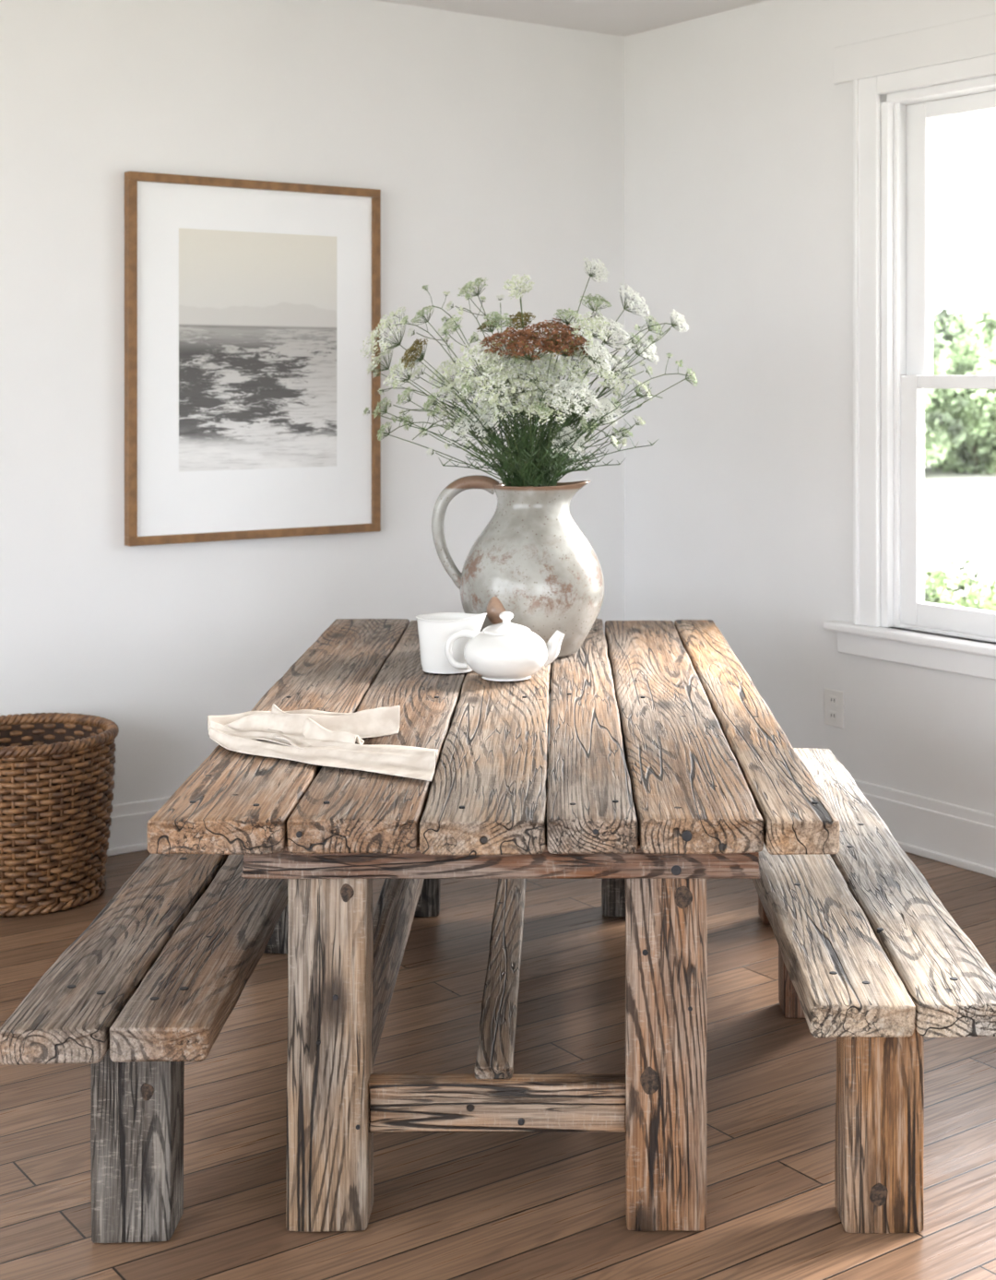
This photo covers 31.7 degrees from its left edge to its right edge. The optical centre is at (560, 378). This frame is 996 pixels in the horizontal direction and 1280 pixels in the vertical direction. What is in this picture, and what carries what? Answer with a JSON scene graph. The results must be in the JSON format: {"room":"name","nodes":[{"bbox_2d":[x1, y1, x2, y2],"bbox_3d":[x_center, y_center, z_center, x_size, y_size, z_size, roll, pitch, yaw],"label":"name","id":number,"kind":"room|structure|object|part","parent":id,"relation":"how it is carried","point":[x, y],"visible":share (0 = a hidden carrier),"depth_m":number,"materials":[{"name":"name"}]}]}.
{"room":"dining room","nodes":[
{"label":"dining room","id":0,"kind":"room"},
{"bbox_2d":[0,0,624,805],"bbox_3d":[-2.394,0.093,4.994,6.750,2.853,0.150,0,0,-36],"label":"wall","id":1,"kind":"structure","parent":0,"point":[493,148],"depth_m":5.87,"materials":[{"name":"paint"}]},
{"bbox_2d":[124,171,380,545],"bbox_3d":[-1.016,-0.062,5.884,0.927,1.198,0.041,0,0,-36],"label":"print","id":2,"kind":"object","parent":1,"relation":"attached to","point":[251,306],"visible":0.98,"depth_m":5.86,"materials":[{"name":"white paper"}]},
{"bbox_2d":[106,739,549,856],"bbox_3d":[-2.407,1.442,4.870,6.582,0.155,0.038,0,0,-36],"label":"baseboard","id":3,"kind":"structure","parent":1,"relation":"attached to","point":[128,828],"depth_m":5.62,"materials":[{"name":"white paint"}]},
{"bbox_2d":[0,782,995,1279],"bbox_3d":[-0.143,1.580,1.933,6.750,0.120,7.750,0,0,-36],"label":"floor","id":4,"kind":"structure","parent":0,"point":[446,1205],"depth_m":3.48,"materials":[{"name":"brown wood"}]},
{"bbox_2d":[0,712,118,917],"bbox_3d":[-1.570,1.275,5.150,0.525,0.491,0.525,0,0,-16],"label":"wicker basket","id":5,"kind":"object","parent":4,"relation":"on","point":[57,771],"visible":1,"depth_m":4.97,"materials":[{"name":"brown wicker"}]},
{"bbox_2d":[0,853,288,1243],"bbox_3d":[-0.755,1.294,3.901,0.356,0.451,2.063,0,0,0],"label":"bench","id":6,"kind":"object","parent":4,"relation":"on","point":[149,987],"visible":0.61,"depth_m":3.07,"materials":[{"name":"brown wood"}]},
{"bbox_3d":[-0.754,1.322,3.124,0.144,0.395,0.106,0,0,0],"label":"leg","id":7,"kind":"part","parent":6,"relation":"part of","materials":[{"name":"grey wood"}]},
{"bbox_3d":[-0.754,1.321,4.672,0.145,0.396,0.106,0,0,0],"label":"leg","id":8,"kind":"part","parent":6,"relation":"part of","materials":[{"name":"brown wood"}]},
{"bbox_2d":[147,618,839,1232],"bbox_3d":[-0.115,1.138,4.264,1.198,0.764,2.527,0,0,0],"label":"dining table","id":9,"kind":"object","parent":4,"relation":"on","point":[670,772],"visible":0.92,"depth_m":3.13,"materials":[{"name":"brown wood"}]},
{"bbox_2d":[207,703,438,781],"bbox_3d":[-0.428,0.718,3.590,0.661,0.070,0.355,0,0,33],"label":"linen napkin","id":10,"kind":"object","parent":9,"relation":"on","point":[307,736],"visible":1,"depth_m":3.55,"materials":[{"name":"beige fabric"}]},
{"bbox_3d":[-0.416,1.198,3.166,0.145,0.641,0.106,0,0,0],"label":"leg","id":11,"kind":"part","parent":9,"relation":"part of","materials":[{"name":"brown wood"}]},
{"bbox_3d":[-0.362,1.175,4.081,0.039,0.191,1.733,0,0,0],"label":"rail","id":12,"kind":"part","parent":9,"relation":"part of","materials":[{"name":"brown wood"}]},
{"bbox_3d":[-0.415,1.199,4.993,0.145,0.643,0.106,0,0,0],"label":"leg","id":13,"kind":"part","parent":9,"relation":"part of","materials":[{"name":"brown wood"}]},
{"bbox_2d":[415,612,486,674],"bbox_3d":[-0.283,0.680,4.540,0.186,0.150,0.156,0,0,0],"label":"creamer","id":14,"kind":"object","parent":9,"relation":"on","point":[434,630],"visible":0.83,"depth_m":4.48,"materials":[{"name":"ceramic"}]},
{"bbox_2d":[444,611,564,681],"bbox_3d":[-0.140,0.672,4.419,0.215,0.166,0.228,0,0,41],"label":"teapot","id":15,"kind":"object","parent":9,"relation":"on","point":[504,651],"visible":1,"depth_m":4.36,"materials":[{"name":"ceramic"}]},
{"bbox_3d":[-0.137,0.615,4.420,0.122,0.051,0.122,0,0,0],"label":"lid","id":16,"kind":"part","parent":15,"relation":"part of","materials":[{"name":"white ceramic"}]},
{"bbox_2d":[431,474,604,657],"bbox_3d":[-0.083,0.511,4.816,0.409,0.488,0.398,0,0,-43],"label":"pitcher","id":17,"kind":"object","parent":9,"relation":"on","point":[532,562],"visible":0.81,"depth_m":4.70,"materials":[{"name":"beige ceramic"}]},
{"bbox_2d":[360,257,698,486],"bbox_3d":[-0.091,0.013,4.803,0.932,0.688,0.446,0,0,4],"label":"bouquet","id":18,"kind":"object","parent":17,"relation":"in","point":[532,466],"visible":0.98,"depth_m":4.76,"materials":[{"name":"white plant"}]},
{"bbox_3d":[0.188,1.199,4.992,0.145,0.642,0.106,0,0,0],"label":"leg","id":19,"kind":"part","parent":9,"relation":"part of","materials":[{"name":"brown wood"}]},
{"bbox_3d":[0.188,1.198,3.165,0.145,0.641,0.106,0,0,0],"label":"leg","id":20,"kind":"part","parent":9,"relation":"part of","materials":[{"name":"brown wood"}]},
{"bbox_2d":[752,747,995,1233],"bbox_3d":[0.606,1.294,4.038,0.364,0.452,2.104,0,0,0],"label":"bench","id":21,"kind":"object","parent":4,"relation":"on","point":[871,958],"visible":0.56,"depth_m":3.16,"materials":[{"name":"brown wood"}]},
{"bbox_3d":[0.630,1.321,4.902,0.145,0.396,0.106,0,0,0],"label":"leg","id":22,"kind":"part","parent":21,"relation":"part of","materials":[{"name":"brown wood"}]},
{"bbox_3d":[0.600,1.321,4.207,0.145,0.394,0.106,0,0,0],"label":"leg","id":23,"kind":"part","parent":21,"relation":"part of","materials":[{"name":"brown wood"}]},
{"bbox_3d":[0.575,1.322,3.164,0.145,0.397,0.106,0,0,0],"label":"leg","id":24,"kind":"part","parent":21,"relation":"part of","materials":[{"name":"brown wood"}]},
{"bbox_2d":[377,0,768,36],"bbox_3d":[-0.143,-1.393,1.933,6.750,0.120,7.750,0,0,-36],"label":"ceiling","id":25,"kind":"structure","parent":0,"point":[617,17],"depth_m":6.34,"materials":[{"name":"paint"}]},
{"bbox_2d":[624,0,995,815],"bbox_3d":[2.560,0.093,3.827,0.152,2.853,7.600,0,0,-36],"label":"wall","id":26,"kind":"structure","parent":0,"point":[739,128],"depth_m":6.20,"materials":[{"name":"paint"}]},
{"bbox_2d":[824,687,843,728],"bbox_3d":[0.922,1.115,5.918,0.011,0.124,0.090,0,0,-36],"label":"wall outlet","id":27,"kind":"object","parent":26,"relation":"attached to","point":[834,699],"visible":1,"depth_m":5.91,"materials":[{"name":"plastic"}]},
{"bbox_2d":[823,619,995,657],"bbox_3d":[1.343,0.832,5.343,0.095,0.030,1.430,0,0,-36],"label":"window sill","id":28,"kind":"structure","parent":26,"relation":"attached to","point":[931,640],"depth_m":5.57,"materials":[{"name":"white paint"}]},
{"bbox_2d":[833,13,995,84],"bbox_3d":[1.343,-1.053,5.344,0.013,0.124,1.416,0,0,-36],"label":"header","id":29,"kind":"object","parent":26,"relation":"attached to","point":[976,37],"visible":1,"depth_m":5.61,"materials":[{"name":"paint"}]},
{"bbox_2d":[837,631,995,679],"bbox_3d":[1.341,0.884,5.342,0.022,0.075,1.366,0,0,-36],"label":"apron","id":30,"kind":"object","parent":26,"relation":"attached to","point":[975,665],"visible":0.75,"depth_m":5.60,"materials":[{"name":"white paint"}]},
{"bbox_2d":[853,779,995,877],"bbox_3d":[2.485,1.429,3.772,0.038,0.183,7.600,0,0,-36],"label":"baseboard","id":31,"kind":"structure","parent":26,"relation":"attached to","point":[954,835],"depth_m":5.53,"materials":[{"name":"white paint"}]},
{"bbox_2d":[853,53,995,627],"bbox_3d":[1.336,-0.086,5.339,0.030,1.807,1.200,0,0,-36],"label":"window frame","id":32,"kind":"structure","parent":26,"relation":"attached to","point":[866,91],"depth_m":5.77,"materials":[{"name":"white paint"}]},
{"bbox_2d":[881,74,995,641],"bbox_3d":[1.409,-0.057,5.392,0.150,1.747,1.006,0,0,-36],"label":"window","id":33,"kind":"structure","parent":26,"relation":"in","point":[894,105],"depth_m":5.73,"materials":[{"name":"white paint"}]},
{"bbox_3d":[1.401,0.398,5.386,0.040,0.815,0.946,0,0,-36],"label":"lower sash","id":34,"kind":"part","parent":33,"relation":"part of","materials":[{"name":"clear glass"}]},
{"bbox_3d":[1.434,-0.433,5.411,0.039,0.934,0.946,0,0,-36],"label":"upper sash","id":35,"kind":"part","parent":33,"relation":"part of","materials":[{"name":"clear glass"}]},
{"label":"outside","id":36,"kind":"structure","parent":0,"visible":0},
{"bbox_2d":[924,463,995,605],"bbox_3d":[0.000,2.170,0.000,300.000,0.100,300.000,0,0,0],"label":"ground","id":37,"kind":"structure","parent":36,"point":[960,508],"depth_m":25.58,"materials":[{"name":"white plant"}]},
{"bbox_2d":[924,332,966,467],"bbox_3d":[6.468,0.546,36.699,4.366,3.909,4.636,0,0,-2],"label":"tree","id":38,"kind":"object","parent":37,"relation":"on","point":[936,443],"visible":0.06,"depth_m":36.97,"materials":[{"name":"green plant"}]},
{"bbox_2d":[924,555,994,610],"bbox_3d":[2.682,1.751,12.944,1.906,0.862,1.381,0,0,0],"label":"shrub","id":39,"kind":"object","parent":37,"relation":"on","point":[938,574],"visible":0.12,"depth_m":13.03,"materials":[{"name":"green plant"}]},
{"bbox_2d":[924,303,995,474],"bbox_3d":[9.349,0.309,38.571,4.347,3.992,4.392,0,0,-32],"label":"tree","id":40,"kind":"object","parent":37,"relation":"on","point":[976,408],"visible":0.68,"depth_m":38.27,"materials":[{"name":"green plant"}]},
{"bbox_2d":[930,338,992,468],"bbox_3d":[10.828,0.703,41.639,3.930,3.518,4.173,0,0,35],"label":"tree","id":41,"kind":"object","parent":37,"relation":"on","point":[944,462],"visible":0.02,"depth_m":41.21,"materials":[{"name":"green plant"}]},
{"bbox_2d":[932,314,995,363],"bbox_3d":[11.332,0.214,45.656,4.623,4.202,4.575,0,0,33],"label":"tree","id":42,"kind":"object","parent":37,"relation":"on","point":[954,324],"visible":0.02,"depth_m":45.37,"materials":[{"name":"green plant"}]},
{"bbox_2d":[967,571,995,611],"bbox_3d":[3.642,1.751,12.558,1.381,0.862,1.906,0,0,27],"label":"shrub","id":43,"kind":"object","parent":37,"relation":"on","point":[988,600],"visible":0.42,"depth_m":12.54,"materials":[{"name":"green plant"}]}
]}

